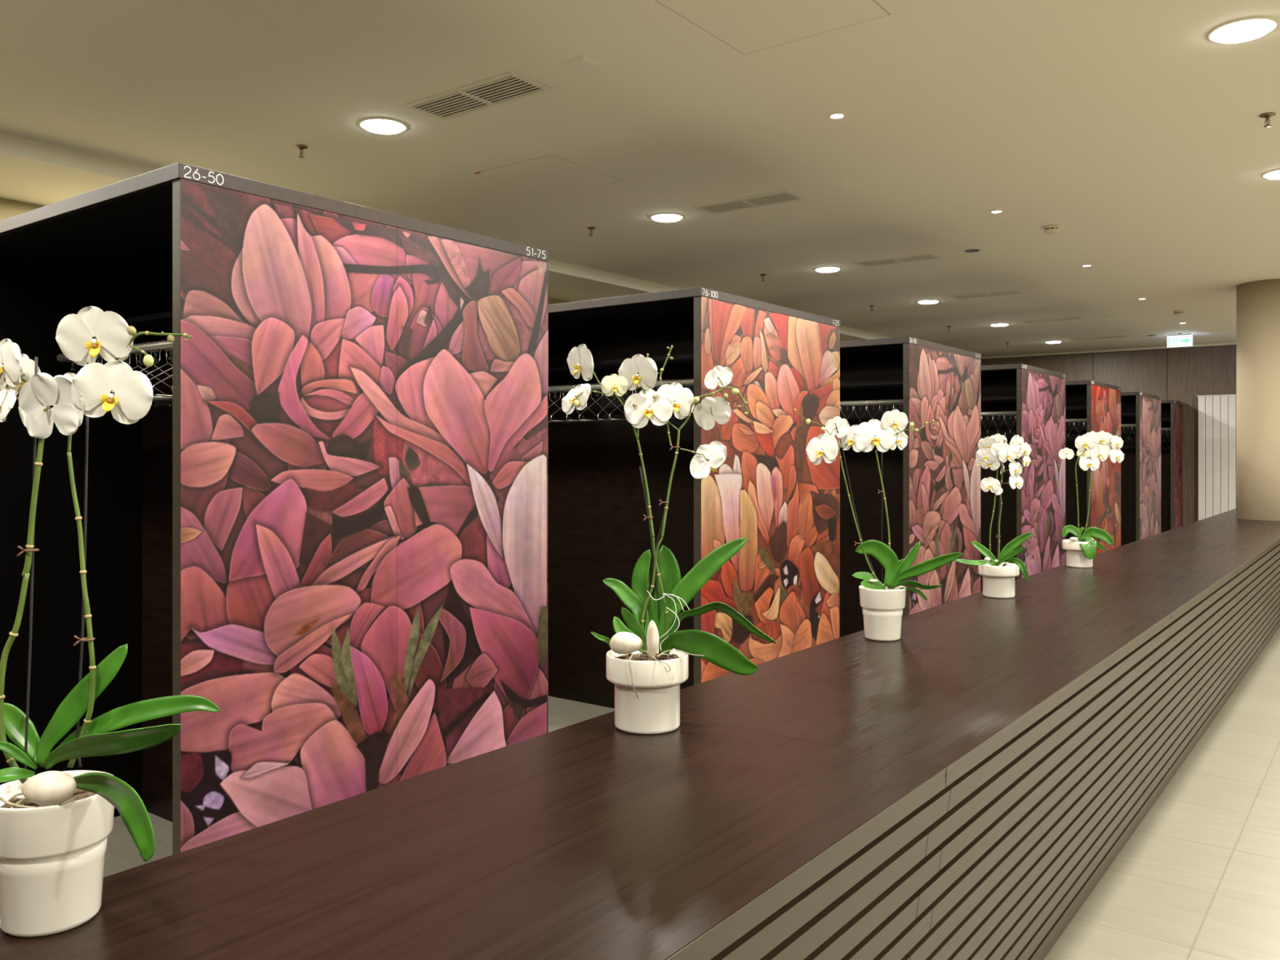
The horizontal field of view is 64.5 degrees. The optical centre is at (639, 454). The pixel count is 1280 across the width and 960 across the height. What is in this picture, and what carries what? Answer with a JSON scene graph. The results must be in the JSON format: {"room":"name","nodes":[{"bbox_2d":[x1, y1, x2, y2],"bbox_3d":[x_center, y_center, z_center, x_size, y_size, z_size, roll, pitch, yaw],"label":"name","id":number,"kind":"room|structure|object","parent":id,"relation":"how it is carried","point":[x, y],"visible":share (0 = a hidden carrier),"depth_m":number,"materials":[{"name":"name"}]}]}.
{"room":"cloakroom","nodes":[
{"label":"cloakroom","id":0,"kind":"room"},
{"bbox_2d":[0,197,568,304],"bbox_3d":[-2.075,-0.067,8.697,0.100,3.194,23.420,0,0,37],"label":"wall","id":1,"kind":"structure","parent":0,"point":[9,208],"depth_m":6.25,"materials":[{"name":"beige paint"}]},
{"bbox_2d":[0,0,1279,356],"bbox_3d":[3.296,-1.674,4.666,13.330,0.220,23.420,0,0,37],"label":"ceiling","id":2,"kind":"structure","parent":0,"point":[1118,125],"depth_m":5.33,"materials":[{"name":"white paint"}]},
{"bbox_2d":[294,144,307,158],"bbox_3d":[-1.829,-1.633,5.482,0.068,0.059,0.068,0,0,37],"label":"sprinkler","id":3,"kind":"object","parent":2,"relation":"attached to","point":[300,147],"visible":1,"depth_m":5.47,"materials":[{"name":"brown metal"}]},
{"bbox_2d":[358,117,408,133],"bbox_3d":[-1.298,-1.656,5.130,0.244,0.016,0.244,0,0,37],"label":"recessed light","id":4,"kind":"object","parent":2,"relation":"in","point":[375,125],"visible":1,"depth_m":5.10,"materials":[{"name":"white plastic"}]},
{"bbox_2d":[362,120,403,133],"bbox_3d":[-1.298,-1.655,5.130,0.201,0.015,0.201,0,0,37],"label":"diffuser","id":5,"kind":"object","parent":4,"relation":"attached to","point":[380,126],"depth_m":5.11,"materials":[{"name":"white plastic"}]},
{"bbox_2d":[402,71,553,121],"bbox_3d":[-0.763,-1.661,4.730,0.723,0.006,0.275,0,0,37],"label":"ceiling vent","id":6,"kind":"object","parent":2,"relation":"in","point":[510,86],"visible":1,"depth_m":4.71,"materials":[{"name":"beige metal"}]},
{"bbox_2d":[474,154,625,195],"bbox_3d":[-0.537,-1.661,6.086,0.615,0.006,0.670,0,0,37],"label":"access panel","id":7,"kind":"object","parent":2,"relation":"attached to","point":[551,175],"visible":1,"depth_m":6.06,"materials":[{"name":"beige paint"}]},
{"bbox_2d":[561,55,602,71],"bbox_3d":[-0.247,-1.659,4.319,0.124,0.009,0.124,0,0,37],"label":"cover plate","id":8,"kind":"object","parent":2,"relation":"attached to","point":[580,64],"visible":1,"depth_m":4.30,"materials":[{"name":"white paint"}]},
{"bbox_2d":[586,226,595,235],"bbox_3d":[-0.358,-1.633,7.444,0.068,0.059,0.068,0,0,37],"label":"sprinkler","id":9,"kind":"object","parent":2,"relation":"attached to","point":[591,228],"visible":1,"depth_m":7.44,"materials":[{"name":"brown metal"}]},
{"bbox_2d":[649,213,684,222],"bbox_3d":[0.188,-1.656,7.111,0.244,0.016,0.244,0,0,37],"label":"recessed light","id":10,"kind":"object","parent":2,"relation":"in","point":[660,217],"visible":1,"depth_m":7.06,"materials":[{"name":"white"}]},
{"bbox_2d":[652,214,680,222],"bbox_3d":[0.188,-1.655,7.111,0.201,0.015,0.201,0,0,37],"label":"diffuser","id":11,"kind":"object","parent":10,"relation":"attached to","point":[660,218],"depth_m":7.09,"materials":[{"name":"white plastic"}]},
{"bbox_2d":[692,190,808,214],"bbox_3d":[0.723,-1.661,6.710,0.723,0.006,0.275,0,0,37],"label":"ceiling vent","id":12,"kind":"object","parent":2,"relation":"in","point":[785,196],"visible":1,"depth_m":6.69,"materials":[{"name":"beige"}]},
{"bbox_2d":[760,274,766,280],"bbox_3d":[1.138,-1.633,9.384,0.068,0.059,0.068,0,0,37],"label":"sprinkler","id":13,"kind":"object","parent":2,"relation":"attached to","point":[762,275],"visible":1,"depth_m":9.38,"materials":[{"name":"brown metal"}]},
{"bbox_2d":[654,0,890,54],"bbox_3d":[0.497,-1.663,3.771,0.643,0.002,0.648,0,0,37],"label":"access panel","id":14,"kind":"object","parent":2,"relation":"attached to","point":[747,26],"visible":1,"depth_m":3.85,"materials":[{"name":"beige paint"}]},
{"bbox_2d":[813,266,841,272],"bbox_3d":[1.683,-1.656,9.101,0.244,0.016,0.244,0,0,37],"label":"recessed light","id":15,"kind":"object","parent":2,"relation":"in","point":[825,268],"visible":1,"depth_m":9.06,"materials":[{"name":"white"}]},
{"bbox_2d":[816,267,839,272],"bbox_3d":[1.683,-1.655,9.101,0.201,0.015,0.201,0,0,37],"label":"diffuser","id":16,"kind":"object","parent":15,"relation":"attached to","point":[819,269],"depth_m":9.06,"materials":[{"name":"white plastic"}]},
{"bbox_2d":[828,112,845,119],"bbox_3d":[0.968,-1.661,4.988,0.084,0.005,0.084,0,0,37],"label":"recessed light","id":17,"kind":"object","parent":2,"relation":"in","point":[837,115],"visible":1,"depth_m":4.99,"materials":[{"name":"white plastic"}]},
{"bbox_2d":[826,182,853,190],"bbox_3d":[1.238,-1.659,6.298,0.124,0.009,0.124,0,0,37],"label":"cover plate","id":18,"kind":"object","parent":2,"relation":"attached to","point":[842,185],"visible":1,"depth_m":6.28,"materials":[{"name":"white"}]},
{"bbox_2d":[852,252,944,267],"bbox_3d":[2.205,-1.661,8.685,0.723,0.006,0.275,0,0,37],"label":"ceiling vent","id":19,"kind":"object","parent":2,"relation":"in","point":[926,256],"visible":1,"depth_m":8.66,"materials":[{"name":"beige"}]},
{"bbox_2d":[916,299,940,304],"bbox_3d":[3.135,-1.656,11.037,0.244,0.016,0.244,0,0,37],"label":"recessed light","id":20,"kind":"object","parent":2,"relation":"in","point":[925,301],"visible":1,"depth_m":10.98,"materials":[{"name":"white"}]},
{"bbox_2d":[919,300,937,304],"bbox_3d":[3.135,-1.655,11.037,0.201,0.015,0.201,0,0,37],"label":"diffuser","id":21,"kind":"object","parent":20,"relation":"attached to","point":[926,302],"depth_m":11.01,"materials":[{"name":"white plastic"}]},
{"bbox_2d":[964,248,979,252],"bbox_3d":[2.713,-1.662,8.295,0.124,0.004,0.124,0,0,37],"label":"ceiling speaker","id":22,"kind":"object","parent":2,"relation":"attached to","point":[971,250],"visible":1,"depth_m":8.29,"materials":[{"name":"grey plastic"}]},
{"bbox_2d":[949,289,1026,299],"bbox_3d":[3.616,-1.661,10.565,0.723,0.006,0.275,0,0,37],"label":"ceiling vent","id":23,"kind":"object","parent":2,"relation":"in","point":[1011,291],"visible":1,"depth_m":10.54,"materials":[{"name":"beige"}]},
{"bbox_2d":[990,209,1003,213],"bbox_3d":[2.443,-1.661,6.953,0.084,0.005,0.084,0,0,37],"label":"recessed light","id":24,"kind":"object","parent":2,"relation":"in","point":[995,211],"visible":1,"depth_m":6.95,"materials":[{"name":"white"}]},
{"bbox_2d":[989,323,1009,326],"bbox_3d":[4.605,-1.656,12.995,0.244,0.016,0.244,0,0,37],"label":"recessed light","id":25,"kind":"object","parent":2,"relation":"in","point":[994,324],"visible":1,"depth_m":12.95,"materials":[{"name":"white plastic"}]},
{"bbox_2d":[991,324,1008,326],"bbox_3d":[4.605,-1.655,12.995,0.201,0.015,0.201,0,0,37],"label":"diffuser","id":26,"kind":"object","parent":25,"relation":"attached to","point":[993,325],"depth_m":12.96,"materials":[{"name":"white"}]},
{"bbox_2d":[1043,224,1059,234],"bbox_3d":[3.001,-1.637,7.401,0.110,0.055,0.110,0,0,37],"label":"smoke detector","id":27,"kind":"object","parent":2,"relation":"attached to","point":[1051,228],"visible":1,"depth_m":7.36,"materials":[{"name":"beige plastic"}]},
{"bbox_2d":[1019,315,1086,323],"bbox_3d":[5.099,-1.661,12.540,0.723,0.006,0.275,0,0,37],"label":"ceiling vent","id":28,"kind":"object","parent":2,"relation":"in","point":[1078,317],"visible":1,"depth_m":12.50,"materials":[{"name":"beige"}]},
{"bbox_2d":[1044,341,1062,343],"bbox_3d":[6.107,-1.656,14.996,0.244,0.016,0.244,0,0,37],"label":"recessed light","id":29,"kind":"object","parent":2,"relation":"in","point":[1046,342],"visible":1,"depth_m":14.94,"materials":[{"name":"white plastic"}]},
{"bbox_2d":[1081,264,1092,266],"bbox_3d":[3.938,-1.661,8.945,0.084,0.005,0.084,0,0,37],"label":"recessed light","id":30,"kind":"object","parent":2,"relation":"in","point":[1085,265],"visible":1,"depth_m":8.94,"materials":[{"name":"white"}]},
{"bbox_2d":[1071,334,1128,340],"bbox_3d":[6.546,-1.661,14.467,0.723,0.006,0.275,0,0,37],"label":"ceiling vent","id":31,"kind":"object","parent":2,"relation":"in","point":[1122,335],"visible":1,"depth_m":14.42,"materials":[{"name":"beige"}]},
{"bbox_2d":[1103,314,1116,316],"bbox_3d":[5.642,-1.659,12.164,0.124,0.009,0.124,0,0,37],"label":"cover plate","id":32,"kind":"object","parent":2,"relation":"attached to","point":[1113,315],"visible":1,"depth_m":12.14,"materials":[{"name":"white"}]},
{"bbox_2d":[1173,310,1183,315],"bbox_3d":[6.244,-1.637,11.768,0.110,0.055,0.110,0,0,37],"label":"smoke detector","id":33,"kind":"object","parent":2,"relation":"attached to","point":[1177,313],"visible":1,"depth_m":11.73,"materials":[{"name":"beige plastic"}]},
{"bbox_2d":[1167,333,1192,347],"bbox_3d":[7.413,-1.571,13.941,0.310,0.185,0.044,0,0,37],"label":"exit sign","id":34,"kind":"object","parent":2,"relation":"attached to","point":[1179,340],"visible":1,"depth_m":13.93,"materials":[{"name":"white plastic"}]},
{"bbox_2d":[1206,16,1279,43],"bbox_3d":[2.360,-1.656,3.977,0.244,0.016,0.244,0,0,37],"label":"recessed light","id":35,"kind":"object","parent":2,"relation":"in","point":[1247,28],"visible":1,"depth_m":3.95,"materials":[{"name":"white plastic"}]},
{"bbox_2d":[1259,112,1275,127],"bbox_3d":[3.071,-1.633,4.967,0.068,0.059,0.068,0,0,37],"label":"sprinkler","id":36,"kind":"object","parent":2,"relation":"attached to","point":[1267,115],"visible":1,"depth_m":4.96,"materials":[{"name":"brown metal"}]},
{"bbox_2d":[1261,168,1279,179],"bbox_3d":[3.810,-1.656,5.992,0.244,0.016,0.244,0,0,37],"label":"recessed light","id":37,"kind":"object","parent":2,"relation":"in","point":[1273,174],"visible":1,"depth_m":6.00,"materials":[{"name":"white plastic"}]},
{"bbox_2d":[1265,170,1279,179],"bbox_3d":[3.810,-1.655,5.992,0.201,0.015,0.201,0,0,37],"label":"diffuser","id":38,"kind":"object","parent":37,"relation":"attached to","point":[1272,175],"depth_m":5.99,"materials":[{"name":"white plastic"}]},
{"bbox_2d":[102,626,1279,959],"bbox_3d":[3.296,1.580,4.666,13.330,0.100,23.420,0,0,37],"label":"floor","id":39,"kind":"structure","parent":0,"point":[1198,877],"depth_m":3.87,"materials":[{"name":"beige tile"}]},
{"bbox_2d":[0,162,549,854],"bbox_3d":[-2.266,0.365,4.473,3.645,2.330,1.509,0,0,37],"label":"cabinet","id":40,"kind":"object","parent":39,"relation":"on","point":[331,535],"visible":0.85,"depth_m":3.41,"materials":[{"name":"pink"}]},
{"bbox_2d":[101,356,158,406],"bbox_3d":[-2.003,-0.295,3.803,0.004,0.218,0.410,0,0,36],"label":"hanger","id":41,"kind":"object","parent":40,"relation":"hanging from","point":[101,357],"visible":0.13,"depth_m":3.79,"materials":[{"name":"silver metal"}]},
{"bbox_2d":[124,311,172,340],"bbox_3d":[-1.594,-0.500,3.757,1.610,0.020,0.318,0,0,37],"label":"shelf","id":42,"kind":"object","parent":40,"relation":"attached to","point":[162,322],"depth_m":3.83,"materials":[{"name":"black"}]},
{"bbox_2d":[128,342,172,404],"bbox_3d":[-1.835,-0.295,3.677,0.004,0.218,0.410,0,0,39],"label":"hanger","id":43,"kind":"object","parent":40,"relation":"hanging from","point":[133,343],"visible":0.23,"depth_m":3.73,"materials":[{"name":"silver metal"}]},
{"bbox_2d":[132,341,172,403],"bbox_3d":[-1.751,-0.295,3.614,0.005,0.218,0.410,0,0,38],"label":"hanger","id":44,"kind":"object","parent":40,"relation":"hanging from","point":[146,341],"visible":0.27,"depth_m":3.63,"materials":[{"name":"silver metal"}]},
{"bbox_2d":[140,338,172,401],"bbox_3d":[-1.667,-0.295,3.551,0.004,0.218,0.410,0,0,35],"label":"hanger","id":45,"kind":"object","parent":40,"relation":"hanging from","point":[162,339],"visible":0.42,"depth_m":3.54,"materials":[{"name":"silver metal"}]},
{"bbox_2d":[146,360,172,399],"bbox_3d":[-1.583,-0.295,3.488,0.004,0.218,0.410,0,0,36],"label":"hanger","id":46,"kind":"object","parent":40,"relation":"hanging from","point":[171,361],"visible":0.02,"depth_m":3.43,"materials":[{"name":"silver metal"}]},
{"bbox_2d":[149,368,172,398],"bbox_3d":[-1.499,-0.295,3.425,0.004,0.218,0.410,0,0,39],"label":"hanger","id":47,"kind":"object","parent":40,"relation":"hanging from","point":[171,368],"visible":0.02,"depth_m":3.33,"materials":[{"name":"silver metal"}]},
{"bbox_2d":[151,375,172,395],"bbox_3d":[-1.415,-0.295,3.362,0.004,0.218,0.410,0,0,39],"label":"hanger","id":48,"kind":"object","parent":40,"relation":"hanging from","point":[171,375],"visible":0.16,"depth_m":3.23,"materials":[{"name":"silver metal"}]},
{"bbox_2d":[151,385,172,405],"bbox_3d":[-1.919,-0.295,3.740,0.004,0.218,0.410,0,0,37],"label":"hanger","id":49,"kind":"object","parent":40,"relation":"hanging from","point":[152,385],"visible":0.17,"depth_m":3.86,"materials":[{"name":"silver metal"}]},
{"bbox_2d":[547,286,839,708],"bbox_3d":[-0.715,0.365,6.540,3.645,2.330,1.508,0,0,37],"label":"cabinet","id":50,"kind":"object","parent":39,"relation":"on","point":[784,580],"visible":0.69,"depth_m":5.78,"materials":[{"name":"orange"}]},
{"bbox_2d":[547,385,571,423],"bbox_3d":[-0.536,-0.295,5.933,0.004,0.218,0.410,0,0,37],"label":"hanger","id":51,"kind":"object","parent":50,"relation":"hanging from","point":[548,385],"visible":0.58,"depth_m":5.99,"materials":[{"name":"silver metal"}]},
{"bbox_2d":[547,384,585,422],"bbox_3d":[-0.452,-0.295,5.870,0.004,0.218,0.410,0,0,38],"label":"hanger","id":52,"kind":"object","parent":50,"relation":"hanging from","point":[561,384],"visible":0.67,"depth_m":5.86,"materials":[{"name":"silver metal"}]},
{"bbox_2d":[550,383,599,422],"bbox_3d":[-0.368,-0.295,5.806,0.004,0.218,0.410,0,0,39],"label":"hanger","id":53,"kind":"object","parent":50,"relation":"hanging from","point":[575,384],"visible":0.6,"depth_m":5.79,"materials":[{"name":"silver metal"}]},
{"bbox_2d":[566,382,612,422],"bbox_3d":[-0.284,-0.295,5.744,0.004,0.218,0.410,0,0,36],"label":"hanger","id":54,"kind":"object","parent":50,"relation":"hanging from","point":[589,383],"visible":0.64,"depth_m":5.75,"materials":[{"name":"silver metal"}]},
{"bbox_2d":[578,391,627,422],"bbox_3d":[-0.200,-0.295,5.681,0.004,0.218,0.410,0,0,41],"label":"hanger","id":55,"kind":"object","parent":50,"relation":"hanging from","point":[602,392],"visible":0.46,"depth_m":5.66,"materials":[{"name":"silver metal"}]},
{"bbox_2d":[597,395,627,421],"bbox_3d":[-0.116,-0.295,5.617,0.005,0.218,0.410,0,0,33],"label":"hanger","id":56,"kind":"object","parent":50,"relation":"hanging from","point":[620,396],"visible":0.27,"depth_m":5.54,"materials":[{"name":"silver metal"}]},
{"bbox_2d":[547,358,693,377],"bbox_3d":[-0.043,-0.500,5.824,1.610,0.020,0.318,0,0,37],"label":"shelf","id":57,"kind":"object","parent":50,"relation":"attached to","point":[686,365],"depth_m":5.81,"materials":[{"name":"black"}]},
{"bbox_2d":[608,389,650,421],"bbox_3d":[-0.032,-0.295,5.554,0.004,0.218,0.410,0,0,40],"label":"hanger","id":58,"kind":"object","parent":50,"relation":"hanging from","point":[635,389],"visible":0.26,"depth_m":5.45,"materials":[{"name":"silver metal"}]},
{"bbox_2d":[840,336,981,637],"bbox_3d":[0.813,0.365,8.575,3.645,2.330,1.480,0,0,37],"label":"cabinet","id":59,"kind":"object","parent":39,"relation":"on","point":[932,489],"visible":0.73,"depth_m":7.71,"materials":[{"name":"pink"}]},
{"bbox_2d":[840,400,851,426],"bbox_3d":[1.504,-0.295,7.601,0.004,0.218,0.410,0,0,34],"label":"hanger","id":60,"kind":"object","parent":59,"relation":"hanging from","point":[840,401],"visible":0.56,"depth_m":7.61,"materials":[{"name":"silver metal"}]},
{"bbox_2d":[846,400,862,422],"bbox_3d":[1.588,-0.295,7.538,0.005,0.218,0.410,0,0,33],"label":"hanger","id":61,"kind":"object","parent":59,"relation":"hanging from","point":[853,400],"visible":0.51,"depth_m":7.53,"materials":[{"name":"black metal"}]},
{"bbox_2d":[857,400,872,424],"bbox_3d":[1.672,-0.295,7.475,0.005,0.218,0.410,0,0,33],"label":"hanger","id":62,"kind":"object","parent":59,"relation":"hanging from","point":[866,400],"visible":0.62,"depth_m":7.46,"materials":[{"name":"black metal"}]},
{"bbox_2d":[840,383,902,391],"bbox_3d":[1.494,-0.500,7.870,1.610,0.020,0.318,0,0,37],"label":"shelf","id":63,"kind":"object","parent":59,"relation":"attached to","point":[877,387],"depth_m":7.63,"materials":[{"name":"black"}]},
{"bbox_2d":[871,399,884,419],"bbox_3d":[1.756,-0.295,7.412,0.004,0.218,0.410,0,0,40],"label":"hanger","id":64,"kind":"object","parent":59,"relation":"hanging from","point":[880,399],"visible":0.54,"depth_m":7.40,"materials":[{"name":"silver metal"}]},
{"bbox_2d":[666,537,1279,959],"bbox_3d":[2.504,1.080,5.217,0.793,0.899,17.248,0,0,37],"label":"counter","id":65,"kind":"object","parent":39,"relation":"on","point":[993,856],"depth_m":2.67,"materials":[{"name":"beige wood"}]},
{"bbox_2d":[0,508,1279,959],"bbox_3d":[2.495,0.650,5.223,0.811,0.040,17.249,0,0,37],"label":"countertop","id":66,"kind":"structure","parent":65,"relation":"on","point":[592,838],"depth_m":1.80,"materials":[{"name":"brown wood"}]},
{"bbox_2d":[0,306,220,937],"bbox_3d":[-0.769,0.215,1.364,0.385,0.831,0.159,0,0,23],"label":"potted orchid","id":67,"kind":"object","parent":66,"relation":"on","point":[52,857],"visible":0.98,"depth_m":1.36,"materials":[{"name":"white ceramic"}]},
{"bbox_2d":[21,770,76,805],"bbox_3d":[-0.770,0.435,1.322,0.068,0.044,0.042,0,0,0],"label":"pebble","id":68,"kind":"object","parent":67,"relation":"on","point":[51,788],"visible":1,"depth_m":1.31,"materials":[{"name":"white stone"}]},
{"bbox_2d":[561,343,777,734],"bbox_3d":[0.064,0.187,2.346,0.494,0.885,0.204,0,0,0],"label":"potted orchid","id":69,"kind":"object","parent":66,"relation":"on","point":[647,689],"visible":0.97,"depth_m":2.34,"materials":[{"name":"white ceramic"}]},
{"bbox_2d":[609,631,642,653],"bbox_3d":[-0.031,0.426,2.293,0.075,0.050,0.052,0,0,0],"label":"pebble","id":70,"kind":"object","parent":69,"relation":"on","point":[622,642],"visible":1,"depth_m":2.27,"materials":[{"name":"white stone"}]},
{"bbox_2d":[646,620,659,657],"bbox_3d":[0.029,0.415,2.278,0.029,0.085,0.031,0,0,0],"label":"pebble","id":71,"kind":"object","parent":69,"relation":"in","point":[652,636],"visible":1,"depth_m":2.27,"materials":[{"name":"white stone"}]},
{"bbox_2d":[794,408,962,641],"bbox_3d":[0.807,0.237,3.469,0.560,0.787,0.159,0,0,-2],"label":"potted orchid","id":72,"kind":"object","parent":66,"relation":"on","point":[882,605],"visible":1,"depth_m":3.45,"materials":[{"name":"white ceramic"}]},
{"bbox_2d":[869,578,877,582],"bbox_3d":[0.789,0.427,3.430,0.030,0.010,0.016,0,0,0],"label":"pebble","id":73,"kind":"object","parent":72,"relation":"in","point":[872,580],"visible":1,"depth_m":3.42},
{"bbox_2d":[955,432,1032,598],"bbox_3d":[1.559,0.267,4.497,0.375,0.726,0.178,0,0,0],"label":"potted orchid","id":74,"kind":"object","parent":66,"relation":"on","point":[998,578],"visible":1,"depth_m":4.49,"materials":[{"name":"white plant"}]},
{"bbox_2d":[984,556,990,561],"bbox_3d":[1.520,0.460,4.445,0.025,0.020,0.023,0,0,0],"label":"pebble","id":75,"kind":"object","parent":74,"relation":"in","point":[987,559],"visible":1,"depth_m":4.44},
{"bbox_2d":[1058,430,1124,568],"bbox_3d":[2.535,0.248,5.707,0.322,0.764,0.212,0,0,-27],"label":"potted orchid","id":76,"kind":"object","parent":66,"relation":"on","point":[1081,553],"visible":0.98,"depth_m":5.68,"materials":[{"name":"white plant"}]},
{"bbox_2d":[1069,537,1078,541],"bbox_3d":[2.406,0.470,5.630,0.047,0.022,0.028,0,0,0],"label":"pebble","id":77,"kind":"object","parent":76,"relation":"on","point":[1072,539],"visible":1,"depth_m":5.62,"materials":[{"name":"white stone"}]},
{"bbox_2d":[981,363,1066,591],"bbox_3d":[2.341,0.365,10.610,3.645,2.330,1.470,0,0,37],"label":"cabinet","id":78,"kind":"object","parent":39,"relation":"on","point":[1037,395],"visible":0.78,"depth_m":9.66,"materials":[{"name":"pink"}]},
{"bbox_2d":[981,399,1016,404],"bbox_3d":[3.025,-0.500,9.910,1.610,0.020,0.318,0,0,37],"label":"shelf","id":79,"kind":"object","parent":78,"relation":"attached to","point":[983,401],"depth_m":9.54,"materials":[{"name":"black"}]},
{"bbox_2d":[1065,380,1120,564],"bbox_3d":[3.838,0.365,12.605,3.645,2.330,1.462,0,0,37],"label":"cabinet","id":80,"kind":"object","parent":39,"relation":"on","point":[1099,403],"visible":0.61,"depth_m":11.68,"materials":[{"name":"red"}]},
{"bbox_2d":[1065,408,1086,412],"bbox_3d":[4.524,-0.500,11.907,1.610,0.020,0.318,0,0,37],"label":"shelf","id":81,"kind":"object","parent":80,"relation":"attached to","point":[1066,410],"depth_m":11.47,"materials":[{"name":"black"}]},
{"bbox_2d":[1120,391,1160,546],"bbox_3d":[5.354,0.365,14.624,3.645,2.330,1.452,0,0,37],"label":"cabinet","id":82,"kind":"object","parent":39,"relation":"on","point":[1140,467],"visible":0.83,"depth_m":13.67,"materials":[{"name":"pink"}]},
{"bbox_2d":[1120,415,1136,417],"bbox_3d":[6.043,-0.500,13.931,1.610,0.020,0.318,0,0,37],"label":"shelf","id":83,"kind":"object","parent":82,"relation":"attached to","point":[1122,416],"depth_m":13.45,"materials":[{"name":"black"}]},
{"bbox_2d":[1160,400,1182,533],"bbox_3d":[6.608,0.365,16.296,3.645,2.330,0.772,0,0,37],"label":"cabinet","id":84,"kind":"object","parent":39,"relation":"on","point":[1171,411],"visible":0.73,"depth_m":15.37,"materials":[{"name":"black wood"}]},
{"bbox_2d":[1160,420,1170,422],"bbox_3d":[7.496,-0.500,15.866,1.610,0.020,0.318,0,0,37],"label":"shelf","id":85,"kind":"object","parent":84,"relation":"attached to","point":[1162,421],"depth_m":15.35,"materials":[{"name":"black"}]},
{"bbox_2d":[1236,278,1279,520],"bbox_3d":[6.200,-0.067,9.901,0.660,3.194,0.660,0,0,37],"label":"round column","id":86,"kind":"structure","parent":39,"relation":"on","point":[1258,302],"depth_m":9.72,"materials":[{"name":"beige paint"}]},
{"bbox_2d":[981,344,1236,525],"bbox_3d":[10.350,-0.067,14.063,13.530,3.194,0.120,0,0,37],"label":"wall","id":87,"kind":"structure","parent":0,"point":[1178,374],"depth_m":15.58,"materials":[{"name":"brown wood"}]},
{"bbox_2d":[981,342,1236,359],"bbox_3d":[10.316,-1.649,14.019,13.330,0.030,0.030,0,0,37],"label":"trim","id":88,"kind":"structure","parent":87,"relation":"attached to","point":[1222,344],"depth_m":16.16,"materials":[{"name":"white paint"}]},
{"bbox_2d":[1197,394,1236,520],"bbox_3d":[8.924,0.196,14.992,1.214,2.168,0.104,0,0,37],"label":"panel","id":89,"kind":"object","parent":87,"relation":"attached to","point":[1217,414],"visible":0.3,"depth_m":15.16,"materials":[{"name":"white"}]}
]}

